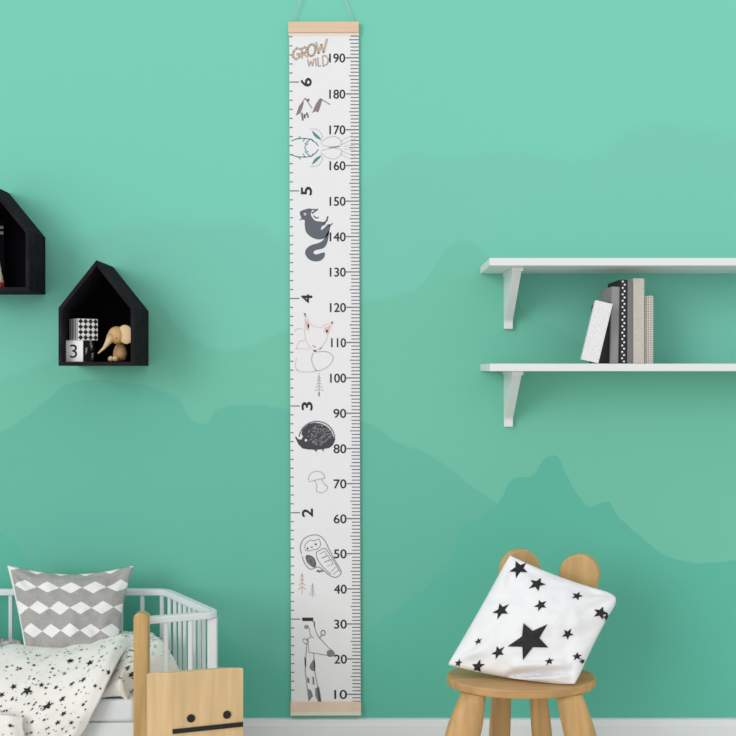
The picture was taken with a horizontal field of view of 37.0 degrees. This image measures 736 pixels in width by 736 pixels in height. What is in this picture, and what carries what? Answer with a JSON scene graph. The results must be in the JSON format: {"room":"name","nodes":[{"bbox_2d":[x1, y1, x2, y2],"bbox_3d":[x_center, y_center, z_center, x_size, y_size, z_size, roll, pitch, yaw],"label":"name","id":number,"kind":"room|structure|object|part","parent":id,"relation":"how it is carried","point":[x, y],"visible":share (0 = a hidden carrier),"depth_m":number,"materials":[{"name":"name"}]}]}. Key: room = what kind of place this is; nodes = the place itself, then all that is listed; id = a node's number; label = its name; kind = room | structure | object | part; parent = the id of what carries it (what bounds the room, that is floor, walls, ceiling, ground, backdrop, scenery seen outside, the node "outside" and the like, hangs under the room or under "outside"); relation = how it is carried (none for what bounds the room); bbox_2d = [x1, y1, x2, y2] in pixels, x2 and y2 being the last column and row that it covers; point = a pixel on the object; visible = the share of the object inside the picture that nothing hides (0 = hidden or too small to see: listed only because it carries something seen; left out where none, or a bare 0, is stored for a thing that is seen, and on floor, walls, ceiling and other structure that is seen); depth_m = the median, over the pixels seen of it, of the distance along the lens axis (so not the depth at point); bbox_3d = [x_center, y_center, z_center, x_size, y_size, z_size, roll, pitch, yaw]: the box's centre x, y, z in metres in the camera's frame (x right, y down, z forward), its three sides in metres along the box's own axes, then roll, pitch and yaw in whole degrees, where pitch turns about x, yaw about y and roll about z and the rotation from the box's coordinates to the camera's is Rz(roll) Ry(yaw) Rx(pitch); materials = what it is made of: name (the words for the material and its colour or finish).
{"room":"child's bedroom","nodes":[
{"label":"child's bedroom","id":0,"kind":"room"},
{"bbox_2d":[0,0,735,717],"bbox_3d":[0.000,-0.270,3.170,5.200,2.700,0.120,0,0,0],"label":"wall","id":1,"kind":"structure","parent":0,"point":[146,140],"depth_m":3.11,"materials":[{"name":"teal paint"}]},
{"bbox_2d":[0,189,44,294],"bbox_3d":[-1.016,-0.351,3.034,0.208,0.288,0.149,0,0,0],"label":"shelf","id":2,"kind":"object","parent":1,"relation":"attached to","point":[24,243],"visible":1,"depth_m":3.09,"materials":[{"name":"black wood"}]},
{"bbox_2d":[0,222,3,279],"bbox_3d":[-1.064,-0.313,3.068,0.096,0.190,0.004,0,0,0],"label":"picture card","id":3,"kind":"object","parent":2,"relation":"in","point":[1,223],"visible":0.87,"depth_m":3.07,"materials":[{"name":"black"}]},
{"bbox_2d":[0,266,4,286],"bbox_3d":[-1.009,-0.265,2.990,0.040,0.094,0.040,0,0,0],"label":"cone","id":4,"kind":"object","parent":2,"relation":"on","point":[1,275],"visible":0.88,"depth_m":2.98,"materials":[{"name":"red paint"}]},
{"bbox_3d":[-1.016,-0.348,3.106,0.187,0.260,0.006,0,0,0],"label":"panel","id":5,"kind":"part","parent":2,"relation":"part of","materials":[{"name":"black wood"}]},
{"bbox_3d":[-1.016,-0.213,3.034,0.208,0.010,0.149,0,0,0],"label":"board","id":6,"kind":"part","parent":2,"relation":"part of","materials":[{"name":"black wood"}]},
{"bbox_2d":[59,260,148,365],"bbox_3d":[-0.722,-0.146,3.014,0.202,0.281,0.189,0,0,0],"label":"shelf","id":7,"kind":"object","parent":1,"relation":"attached to","point":[102,294],"visible":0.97,"depth_m":3.03,"materials":[{"name":"black wood"}]},
{"bbox_2d":[66,340,94,361],"bbox_3d":[-0.780,-0.046,2.975,0.058,0.060,0.058,0,0,18],"label":"block","id":8,"kind":"object","parent":7,"relation":"on","point":[76,350],"visible":1,"depth_m":2.95,"materials":[{"name":"white wood"}]},
{"bbox_2d":[69,319,97,340],"bbox_3d":[-0.771,-0.103,2.975,0.058,0.058,0.058,0,0,-40],"label":"block","id":9,"kind":"object","parent":8,"relation":"on","point":[79,329],"visible":0.98,"depth_m":2.95,"materials":[{"name":"white"}]},
{"bbox_3d":[-0.722,-0.011,3.014,0.202,0.010,0.189,0,0,0],"label":"board","id":10,"kind":"part","parent":7,"relation":"part of","materials":[{"name":"black wood"}]},
{"bbox_3d":[-0.722,-0.143,3.106,0.181,0.253,0.006,0,0,0],"label":"panel","id":11,"kind":"part","parent":7,"relation":"part of","materials":[{"name":"black wood"}]},
{"bbox_2d":[98,325,130,361],"bbox_3d":[-0.682,-0.067,2.979,0.094,0.100,0.065,0,0,-9],"label":"elephant","id":12,"kind":"object","parent":7,"relation":"on","point":[117,335],"visible":0.96,"depth_m":2.96},
{"bbox_2d":[243,718,735,735],"bbox_3d":[0.000,1.035,3.103,5.200,0.090,0.014,0,0,0],"label":"baseboard","id":13,"kind":"structure","parent":1,"relation":"attached to","point":[251,726],"depth_m":3.10,"materials":[{"name":"white"}]},
{"bbox_2d":[480,258,735,328],"bbox_3d":[1.034,-0.199,2.987,1.432,0.177,0.244,0,0,0],"label":"wall shelf","id":14,"kind":"object","parent":1,"relation":"attached to","point":[511,269],"visible":1,"depth_m":2.89,"materials":[{"name":"white paint"}]},
{"bbox_2d":[480,364,735,426],"bbox_3d":[1.034,0.077,2.987,1.432,0.177,0.244,0,0,0],"label":"wall shelf","id":15,"kind":"object","parent":1,"relation":"attached to","point":[512,373],"visible":1,"depth_m":2.87,"materials":[{"name":"white paint"}]},
{"bbox_2d":[580,300,612,362],"bbox_3d":[0.601,-0.095,2.895,0.080,0.165,0.056,0,0,8],"label":"book","id":16,"kind":"object","parent":15,"relation":"on","point":[600,314],"visible":1,"depth_m":2.87,"materials":[{"name":"white paper"}]},
{"bbox_2d":[589,302,609,363],"bbox_3d":[0.634,-0.094,3.000,0.032,0.164,0.150,0,0,0],"label":"book","id":17,"kind":"object","parent":15,"relation":"on","point":[604,356],"visible":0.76,"depth_m":2.92,"materials":[{"name":"black paper"}]},
{"bbox_2d":[600,287,619,363],"bbox_3d":[0.654,-0.114,2.985,0.027,0.204,0.150,0,0,0],"label":"book","id":18,"kind":"object","parent":15,"relation":"on","point":[611,294],"visible":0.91,"depth_m":2.91,"materials":[{"name":"grey paper"}]},
{"bbox_2d":[608,280,626,363],"bbox_3d":[0.675,-0.123,2.979,0.021,0.222,0.151,0,0,0],"label":"book","id":19,"kind":"object","parent":15,"relation":"on","point":[622,358],"visible":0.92,"depth_m":2.90,"materials":[{"name":"black paper"}]},
{"bbox_2d":[622,281,632,363],"bbox_3d":[0.693,-0.121,2.980,0.016,0.217,0.150,0,0,0],"label":"book","id":20,"kind":"object","parent":15,"relation":"on","point":[629,283],"visible":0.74,"depth_m":2.90,"materials":[{"name":"grey paper"}]},
{"bbox_2d":[627,278,643,363],"bbox_3d":[0.715,-0.124,2.975,0.029,0.224,0.150,0,0,0],"label":"book","id":21,"kind":"object","parent":15,"relation":"on","point":[638,283],"visible":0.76,"depth_m":2.90,"materials":[{"name":"white paper"}]},
{"bbox_2d":[639,296,652,363],"bbox_3d":[0.745,-0.102,2.990,0.023,0.180,0.150,0,0,0],"label":"book","id":22,"kind":"object","parent":15,"relation":"on","point":[648,300],"visible":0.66,"depth_m":2.92,"materials":[{"name":"white paper"}]},
{"bbox_3d":[-0.124,-1.194,3.105,0.008,0.008,0.030,0,0,0],"label":"nail","id":23,"kind":"object","parent":1,"relation":"attached to","visible":0},
{"bbox_2d":[288,0,360,715],"bbox_3d":[-0.122,-0.106,3.101,0.212,2.172,0.014,0,0,0],"label":"chart","id":24,"kind":"object","parent":23,"relation":"hanging from","point":[323,56],"visible":1,"depth_m":3.10,"materials":[{"name":"white paper"}]},
{"bbox_3d":[-0.127,-1.083,3.100,0.175,0.219,0.006,0,0,0],"label":"hanging cord","id":25,"kind":"part","parent":24,"relation":"part of","materials":[{"name":"white fabric"}]},
{"bbox_3d":[-0.125,-0.960,3.101,0.199,0.030,0.014,0,0,0],"label":"rod","id":26,"kind":"part","parent":24,"relation":"part of","materials":[{"name":"brown wood"}]},
{"bbox_3d":[-0.125,-0.942,3.102,0.199,0.006,0.004,0,0,0],"label":"rod trim","id":27,"kind":"part","parent":24,"relation":"part of","materials":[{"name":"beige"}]},
{"bbox_3d":[-0.119,0.954,3.101,0.199,0.025,0.014,0,0,0],"label":"rod","id":28,"kind":"part","parent":24,"relation":"part of","materials":[{"name":"beige wood"}]},
{"bbox_3d":[-0.119,0.973,3.101,0.199,0.013,0.014,0,0,0],"label":"rod trim","id":29,"kind":"part","parent":24,"relation":"part of","materials":[{"name":"beige wood"}]},
{"bbox_3d":[0.000,1.120,1.070,5.200,0.080,4.320,0,0,0],"label":"floor","id":30,"kind":"structure","parent":0,"visible":0},
{"bbox_2d":[0,588,217,735],"bbox_3d":[-0.921,0.839,2.868,1.081,0.483,0.386,0,0,0],"label":"bed","id":31,"kind":"object","parent":30,"relation":"on","point":[142,620],"visible":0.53,"depth_m":2.75,"materials":[{"name":"white wood"}]},
{"bbox_3d":[-0.922,0.622,2.879,1.079,0.017,0.363,0,0,0],"label":"rail","id":32,"kind":"part","parent":31,"relation":"part of","materials":[{"name":"white wood"}]},
{"bbox_2d":[90,694,132,720],"bbox_3d":[-0.928,0.837,2.853,1.024,0.053,0.350,0,0,0],"label":"mattress","id":33,"kind":"object","parent":31,"relation":"on","point":[117,708],"visible":0.16,"depth_m":2.68,"materials":[{"name":"white fabric"}]},
{"bbox_2d":[0,638,21,646],"bbox_3d":[-1.005,0.753,2.890,0.269,0.093,0.108,0,0,0],"label":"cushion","id":34,"kind":"object","parent":33,"relation":"on","point":[3,642],"visible":0.17,"depth_m":2.92,"materials":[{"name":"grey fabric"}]},
{"bbox_2d":[0,634,129,735],"bbox_3d":[-0.996,0.835,2.777,0.773,0.280,0.372,0,0,0],"label":"duvet","id":35,"kind":"object","parent":33,"relation":"on","point":[45,691],"visible":0.96,"depth_m":2.67,"materials":[{"name":"white fabric"}]},
{"bbox_2d":[102,631,178,698],"bbox_3d":[-0.627,0.757,2.848,0.347,0.113,0.324,0,0,0],"label":"quilt","id":36,"kind":"object","parent":33,"relation":"on","point":[120,683],"visible":0.23,"depth_m":2.75,"materials":[{"name":"white fabric"}]},
{"bbox_2d":[7,565,133,647],"bbox_3d":[-0.811,0.660,2.930,0.346,0.246,0.140,0,0,0],"label":"cushion","id":37,"kind":"object","parent":36,"relation":"on","point":[55,610],"visible":0.77,"depth_m":2.91,"materials":[{"name":"fabric"}]},
{"bbox_2d":[111,632,170,692],"bbox_3d":[-0.620,0.754,2.835,0.332,0.105,0.286,0,0,0],"label":"print","id":38,"kind":"object","parent":36,"relation":"attached to","point":[122,675],"depth_m":2.75},
{"bbox_3d":[-0.554,0.839,2.690,0.036,0.483,0.030,0,0,0],"label":"post","id":39,"kind":"part","parent":31,"relation":"part of","materials":[{"name":"brown wood"}]},
{"bbox_3d":[-0.393,0.855,2.778,0.024,0.450,0.022,0,0,0],"label":"corner post","id":40,"kind":"part","parent":31,"relation":"part of","materials":[{"name":"white wood"}]},
{"bbox_2d":[147,668,242,735],"bbox_3d":[-0.394,0.885,2.510,0.217,0.389,0.020,0,0,-17],"label":"wooden box","id":41,"kind":"object","parent":30,"relation":"on","point":[209,701],"visible":1,"depth_m":2.50,"materials":[{"name":"beige wood"}]},
{"bbox_2d":[445,549,599,735],"bbox_3d":[0.387,0.773,2.721,0.415,0.614,0.277,0,0,0],"label":"stool","id":42,"kind":"object","parent":30,"relation":"on","point":[467,717],"visible":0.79,"depth_m":2.64,"materials":[{"name":"brown wood"}]},
{"bbox_3d":[0.231,0.930,2.627,0.103,0.300,0.075,0,0,0],"label":"leg","id":43,"kind":"part","parent":42,"relation":"part of","materials":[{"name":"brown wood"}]},
{"bbox_3d":[0.334,0.930,2.782,0.055,0.300,0.061,0,0,0],"label":"leg","id":44,"kind":"part","parent":42,"relation":"part of","materials":[{"name":"brown wood"}]},
{"bbox_3d":[0.377,0.768,2.710,0.366,0.021,0.256,0,0,0],"label":"seat","id":45,"kind":"part","parent":42,"relation":"part of","materials":[{"name":"brown wood"}]},
{"bbox_2d":[448,556,615,683],"bbox_3d":[0.405,0.614,2.696,0.418,0.283,0.178,0,0,0],"label":"star pillow","id":46,"kind":"object","parent":42,"relation":"on","point":[533,623],"visible":1,"depth_m":2.67,"materials":[{"name":"white fabric"}]},
{"bbox_3d":[0.438,0.930,2.784,0.057,0.300,0.054,0,0,0],"label":"leg","id":47,"kind":"part","parent":42,"relation":"part of","materials":[{"name":"brown wood"}]},
{"bbox_3d":[0.501,0.930,2.627,0.101,0.300,0.076,0,0,0],"label":"leg","id":48,"kind":"part","parent":42,"relation":"part of","materials":[{"name":"brown wood"}]}
]}

